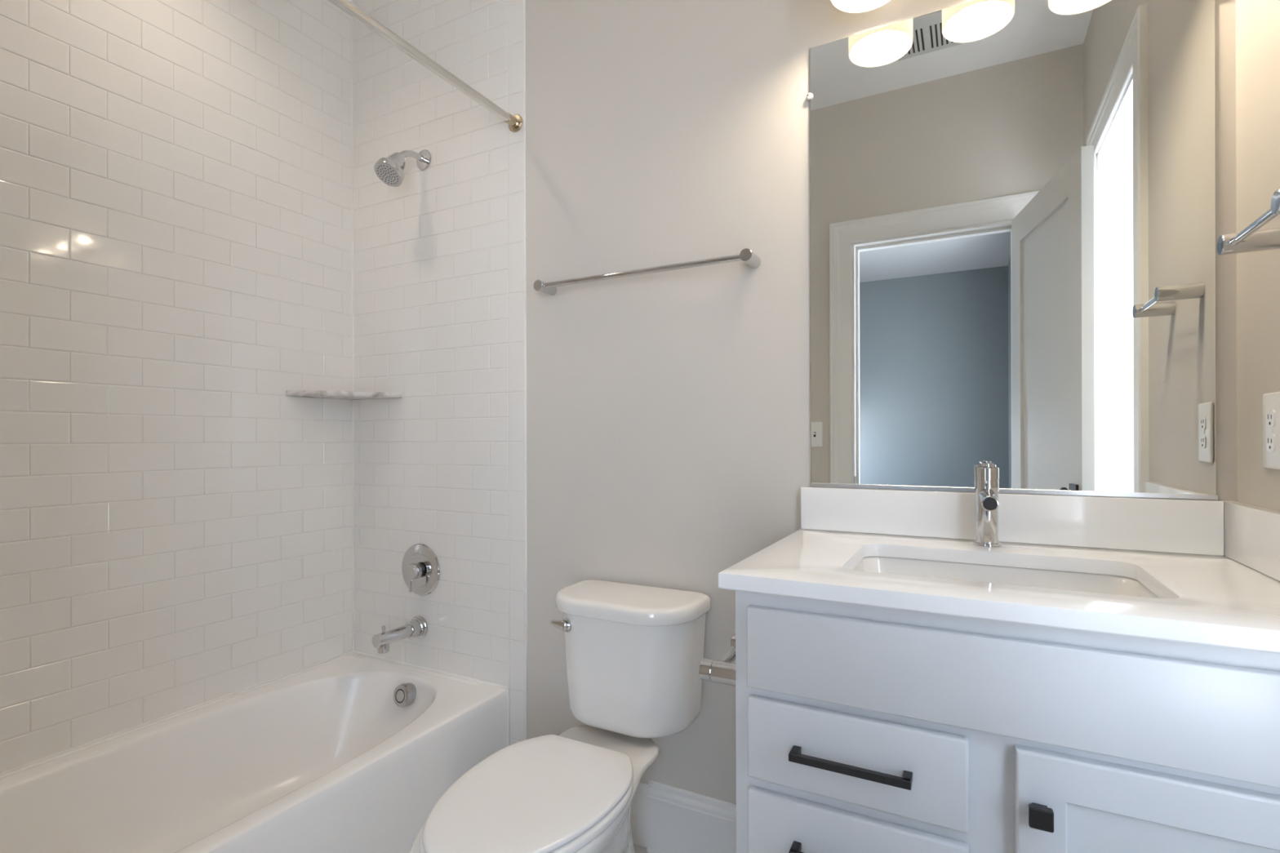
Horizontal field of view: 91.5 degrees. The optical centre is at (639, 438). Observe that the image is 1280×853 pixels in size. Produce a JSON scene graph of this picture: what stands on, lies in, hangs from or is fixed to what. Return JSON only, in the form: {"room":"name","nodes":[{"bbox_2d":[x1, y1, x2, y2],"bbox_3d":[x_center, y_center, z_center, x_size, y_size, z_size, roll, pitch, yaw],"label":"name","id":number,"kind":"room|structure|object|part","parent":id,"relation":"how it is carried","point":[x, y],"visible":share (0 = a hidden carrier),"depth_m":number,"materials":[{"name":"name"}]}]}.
{"room":"bathroom","nodes":[
{"label":"bathroom","id":0,"kind":"room"},
{"bbox_2d":[0,0,352,748],"bbox_3d":[-1.523,-0.283,1.562,0.119,2.848,1.758,0,0,28],"label":"wall","id":1,"kind":"structure","parent":0,"point":[28,0],"depth_m":1.76,"materials":[{"name":"white tile"}]},
{"bbox_2d":[0,0,352,772],"bbox_3d":[-1.420,-0.455,1.631,0.003,2.487,1.523,0,0,28],"label":"wall tile","id":2,"kind":"structure","parent":1,"relation":"attached to","point":[155,435],"depth_m":1.76,"materials":[{"name":"white tile"}]},
{"bbox_2d":[633,843,648,852],"bbox_3d":[-0.366,1.168,0.948,2.740,0.060,1.990,0,0,28],"label":"floor","id":3,"kind":"structure","parent":0,"point":[637,849],"depth_m":1.73,"materials":[{"name":"grey tile"}]},
{"bbox_2d":[0,650,509,852],"bbox_3d":[-1.091,0.961,1.461,0.734,0.358,1.525,0,0,28],"label":"bathtub","id":4,"kind":"object","parent":3,"relation":"on","point":[352,752],"visible":0.97,"depth_m":1.69,"materials":[{"name":"white ceramic"}]},
{"bbox_2d":[409,579,710,852],"bbox_3d":[-0.161,0.771,1.389,0.402,0.732,0.766,0,0,28],"label":"toilet","id":5,"kind":"object","parent":3,"relation":"on","point":[634,653],"visible":0.99,"depth_m":1.49,"materials":[{"name":"white ceramic"}]},
{"bbox_3d":[-0.232,0.739,1.249,0.353,0.018,0.454,0,0,28],"label":"seat","id":6,"kind":"part","parent":5,"relation":"part of","materials":[{"name":"white plastic"}]},
{"bbox_3d":[-0.227,0.719,1.259,0.344,0.018,0.465,0,0,28],"label":"lid","id":7,"kind":"part","parent":5,"relation":"part of","materials":[{"name":"white plastic"}]},
{"bbox_3d":[-0.190,0.944,1.328,0.350,0.388,0.623,0,0,28],"label":"bowl","id":8,"kind":"part","parent":5,"relation":"part of","materials":[{"name":"white ceramic"}]},
{"bbox_3d":[-0.209,0.480,1.609,0.052,0.026,0.012,0,0,28],"label":"lever arm","id":9,"kind":"part","parent":5,"relation":"part of","materials":[{"name":"silver metal"}]},
{"bbox_3d":[-0.182,0.480,1.615,0.030,0.035,0.035,0,0,-42],"label":"flush lever","id":10,"kind":"part","parent":5,"relation":"part of","materials":[{"name":"silver metal"}]},
{"bbox_3d":[-0.037,0.425,1.626,0.402,0.040,0.230,0,0,28],"label":"tank lid","id":11,"kind":"part","parent":5,"relation":"part of","materials":[{"name":"white ceramic"}]},
{"bbox_3d":[-0.034,0.586,1.631,0.378,0.298,0.203,0,0,28],"label":"tank","id":12,"kind":"part","parent":5,"relation":"part of","materials":[{"name":"white ceramic"}]},
{"bbox_2d":[735,590,1279,852],"bbox_3d":[0.624,0.691,1.076,0.784,0.890,0.605,0,0,28],"label":"vanity cabinet","id":13,"kind":"object","parent":3,"relation":"on","point":[860,728],"visible":1,"depth_m":0.86,"materials":[{"name":"white paint"}]},
{"bbox_2d":[698,633,735,686],"bbox_3d":[0.185,0.412,1.172,0.080,0.037,0.202,0,0,28],"label":"toilet paper holder","id":14,"kind":"object","parent":13,"relation":"attached to","point":[722,671],"visible":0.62,"depth_m":1.09,"materials":[{"name":"silver metal"}]},
{"bbox_3d":[0.147,0.413,1.099,0.080,0.037,0.037,0,0,28],"label":"post","id":15,"kind":"part","parent":14,"relation":"part of","materials":[{"name":"silver metal"}]},
{"bbox_3d":[0.224,0.412,1.245,0.080,0.037,0.037,0,0,28],"label":"post","id":16,"kind":"part","parent":14,"relation":"part of","materials":[{"name":"silver metal"}]},
{"bbox_3d":[0.308,0.632,0.919,0.171,0.011,0.032,0,0,28],"label":"handle","id":17,"kind":"part","parent":13,"relation":"part of","materials":[{"name":"black metal"}]},
{"bbox_3d":[0.308,0.483,0.919,0.171,0.011,0.032,0,0,28],"label":"handle","id":18,"kind":"part","parent":13,"relation":"part of","materials":[{"name":"black metal"}]},
{"bbox_3d":[0.318,0.632,0.942,0.318,0.130,0.018,0,0,28],"label":"drawer","id":19,"kind":"part","parent":13,"relation":"part of","materials":[{"name":"white paint"}]},
{"bbox_3d":[0.317,0.483,0.942,0.318,0.130,0.018,0,0,28],"label":"drawer","id":20,"kind":"part","parent":13,"relation":"part of","materials":[{"name":"white paint"}]},
{"bbox_2d":[718,528,1279,653],"bbox_3d":[0.620,0.232,1.093,0.804,0.026,0.580,0,0,28],"label":"countertop","id":21,"kind":"structure","parent":13,"relation":"on","point":[1210,600],"depth_m":0.94,"materials":[{"name":"white stone"}]},
{"bbox_2d":[972,460,1001,546],"bbox_3d":[0.700,0.132,1.258,0.053,0.172,0.175,0,0,28],"label":"faucet","id":22,"kind":"object","parent":21,"relation":"on","point":[987,476],"visible":1,"depth_m":1.26,"materials":[{"name":"silver metal"}]},
{"bbox_3d":[0.724,0.052,1.305,0.021,0.013,0.069,0,0,21],"label":"lever","id":23,"kind":"part","parent":22,"relation":"part of","materials":[{"name":"silver metal"}]},
{"bbox_3d":[0.712,0.071,1.280,0.043,0.026,0.043,0,0,28],"label":"handle","id":24,"kind":"part","parent":22,"relation":"part of","materials":[{"name":"silver metal"}]},
{"bbox_3d":[0.685,0.118,1.225,0.030,0.038,0.102,0,0,26],"label":"spout","id":25,"kind":"part","parent":22,"relation":"part of","materials":[{"name":"silver metal"}]},
{"bbox_2d":[853,555,1159,598],"bbox_3d":[0.606,0.320,1.078,0.507,0.148,0.354,0,0,28],"label":"sink","id":26,"kind":"object","parent":21,"relation":"in","point":[1040,578],"visible":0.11,"depth_m":1.19,"materials":[{"name":"white ceramic"}]},
{"bbox_2d":[1220,500,1279,581],"bbox_3d":[0.967,0.166,0.912,0.024,0.101,0.577,0,0,28],"label":"side splash","id":27,"kind":"object","parent":21,"relation":"on","point":[1251,533],"visible":1,"depth_m":1.03,"materials":[{"name":"white stone"}]},
{"bbox_3d":[0.521,0.490,0.811,0.027,0.027,0.025,0,0,28],"label":"knob","id":28,"kind":"part","parent":13,"relation":"part of","materials":[{"name":"black metal"}]},
{"bbox_3d":[0.668,0.704,0.757,0.364,0.578,0.018,0,0,28],"label":"door","id":29,"kind":"part","parent":13,"relation":"part of","materials":[{"name":"white paint"}]},
{"bbox_2d":[352,0,1236,804],"bbox_3d":[0.065,-0.287,1.770,2.740,2.848,0.105,0,0,28],"label":"wall","id":30,"kind":"structure","parent":0,"point":[668,412],"depth_m":1.70,"materials":[{"name":"grey paint"}]},
{"bbox_2d":[285,391,402,399],"bbox_3d":[-1.006,-0.153,2.131,0.259,0.018,0.256,0,0,28],"label":"corner shelf","id":31,"kind":"object","parent":30,"relation":"attached to","point":[346,395],"visible":1,"depth_m":2.12,"materials":[{"name":"white stone"}]},
{"bbox_2d":[351,0,354,650],"bbox_3d":[-1.062,-0.462,2.303,0.006,2.493,0.006,0,0,28],"label":"trim","id":32,"kind":"structure","parent":30,"relation":"attached to","point":[352,102],"depth_m":2.30,"materials":[{"name":"white"}]},
{"bbox_2d":[352,0,525,745],"bbox_3d":[-0.710,-0.282,2.120,0.793,2.838,0.003,0,0,28],"label":"wall tile","id":33,"kind":"structure","parent":30,"relation":"attached to","point":[509,60],"depth_m":2.09,"materials":[{"name":"white tile"}]},
{"bbox_2d":[372,615,427,653],"bbox_3d":[-0.800,0.645,2.067,0.076,0.084,0.178,0,0,28],"label":"tub spout","id":34,"kind":"object","parent":33,"relation":"attached to","point":[417,627],"visible":1,"depth_m":2.05,"materials":[{"name":"silver metal"}]},
{"bbox_2d":[373,149,431,186],"bbox_3d":[-0.783,-0.906,2.050,0.092,0.165,0.188,0,0,28],"label":"showerhead","id":35,"kind":"object","parent":33,"relation":"attached to","point":[389,170],"visible":1,"depth_m":2.01,"materials":[{"name":"silver metal"}]},
{"bbox_3d":[-0.764,-0.944,2.086,0.021,0.045,0.102,0,0,28],"label":"shower arm","id":36,"kind":"part","parent":35,"relation":"part of","materials":[{"name":"silver metal"}]},
{"bbox_2d":[401,543,439,595],"bbox_3d":[-0.765,0.449,2.120,0.178,0.178,0.051,0,0,28],"label":"shower valve","id":37,"kind":"object","parent":33,"relation":"attached to","point":[420,569],"visible":1,"depth_m":2.12,"materials":[{"name":"silver metal"}]},
{"bbox_3d":[-0.775,0.493,2.102,0.007,0.048,0.007,0,0,28],"label":"lever","id":38,"kind":"part","parent":37,"relation":"part of","materials":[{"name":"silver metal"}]},
{"bbox_3d":[-0.769,0.449,2.112,0.054,0.054,0.033,0,0,28],"label":"handle","id":39,"kind":"part","parent":37,"relation":"part of","materials":[{"name":"silver metal"}]},
{"bbox_2d":[327,0,523,132],"bbox_3d":[-0.744,-0.984,1.273,0.054,0.054,1.527,0,0,28],"label":"shower rod","id":40,"kind":"object","parent":33,"relation":"attached to","point":[515,122],"visible":1,"depth_m":1.61,"materials":[{"name":"silver metal"}]},
{"bbox_2d":[523,0,527,739],"bbox_3d":[-0.356,-0.286,1.936,0.003,2.848,0.005,0,0,28],"label":"trim","id":41,"kind":"structure","parent":30,"relation":"attached to","point":[524,1],"depth_m":1.93,"materials":[{"name":"white"}]},
{"bbox_2d":[533,248,760,295],"bbox_3d":[-0.003,-0.451,1.709,0.664,0.032,0.075,0,0,28],"label":"towel bar","id":42,"kind":"object","parent":30,"relation":"attached to","point":[746,255],"visible":1,"depth_m":1.66,"materials":[{"name":"silver metal"}]},
{"bbox_3d":[-0.282,-0.450,1.857,0.032,0.032,0.075,0,0,28],"label":"post","id":43,"kind":"part","parent":42,"relation":"part of","materials":[{"name":"silver metal"}]},
{"bbox_3d":[0.276,-0.452,1.561,0.032,0.032,0.075,0,0,28],"label":"post","id":44,"kind":"part","parent":42,"relation":"part of","materials":[{"name":"silver metal"}]},
{"bbox_2d":[646,847,662,852],"bbox_3d":[0.216,1.136,1.620,0.440,0.016,0.016,0,0,28],"label":"trim","id":45,"kind":"structure","parent":30,"relation":"attached to","point":[648,850],"depth_m":1.71,"materials":[{"name":"white paint"}]},
{"bbox_2d":[630,780,736,852],"bbox_3d":[0.033,1.044,1.726,0.872,0.186,0.016,0,0,28],"label":"baseboard","id":46,"kind":"structure","parent":30,"relation":"attached to","point":[678,820],"depth_m":1.68,"materials":[{"name":"white paint"}]},
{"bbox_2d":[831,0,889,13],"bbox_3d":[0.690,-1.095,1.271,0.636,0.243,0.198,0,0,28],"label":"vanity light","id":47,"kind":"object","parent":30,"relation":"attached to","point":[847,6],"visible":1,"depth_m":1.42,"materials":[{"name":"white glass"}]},
{"bbox_2d":[800,486,1223,555],"bbox_3d":[0.741,0.167,1.345,0.779,0.101,0.024,0,0,28],"label":"backsplash","id":48,"kind":"structure","parent":30,"relation":"attached to","point":[1179,526],"depth_m":1.29,"materials":[{"name":"white stone"}]},
{"bbox_2d":[805,0,1218,500],"bbox_3d":[0.749,-0.420,1.347,0.772,1.073,0.013,0,0,28],"label":"wall mirror","id":49,"kind":"object","parent":30,"relation":"attached to","point":[1012,202],"visible":0.94,"depth_m":1.32,"materials":[{"name":"white mirror"}]},
{"bbox_2d":[1235,0,1279,511],"bbox_3d":[0.762,-0.289,0.341,0.150,2.848,1.978,0,0,28],"label":"wall","id":50,"kind":"structure","parent":0,"point":[1257,21],"depth_m":1.08,"materials":[{"name":"grey paint"}]},
{"bbox_2d":[1216,188,1279,255],"bbox_3d":[0.933,-0.317,0.909,0.078,0.033,0.243,0,0,28],"label":"towel bar","id":51,"kind":"object","parent":50,"relation":"attached to","point":[1250,239],"visible":1,"depth_m":0.98,"materials":[{"name":"silver metal"}]},
{"bbox_3d":[0.983,-0.317,1.001,0.078,0.033,0.033,0,0,28],"label":"post","id":52,"kind":"part","parent":51,"relation":"part of","materials":[{"name":"silver metal"}]},
{"bbox_3d":[0.884,-0.317,0.816,0.078,0.033,0.033,0,0,28],"label":"post","id":53,"kind":"part","parent":51,"relation":"part of","materials":[{"name":"silver metal"}]},
{"bbox_2d":[1262,391,1279,470],"bbox_3d":[1.028,-0.013,1.012,0.009,0.125,0.080,0,0,28],"label":"wall outlet","id":54,"kind":"object","parent":50,"relation":"attached to","point":[1271,401],"visible":1,"depth_m":1.01,"materials":[{"name":"white plastic"}]},
{"bbox_2d":[1266,434,1275,451],"bbox_3d":[1.026,0.006,1.014,0.003,0.028,0.029,0,0,28],"label":"receptacle","id":55,"kind":"object","parent":54,"relation":"attached to","point":[1270,438],"depth_m":1.01,"materials":[{"name":"white plastic"}]},
{"bbox_2d":[1266,409,1275,427],"bbox_3d":[1.026,-0.033,1.014,0.003,0.028,0.029,0,0,28],"label":"receptacle","id":56,"kind":"object","parent":54,"relation":"attached to","point":[1270,414],"depth_m":1.01,"materials":[{"name":"white plastic"}]}
]}

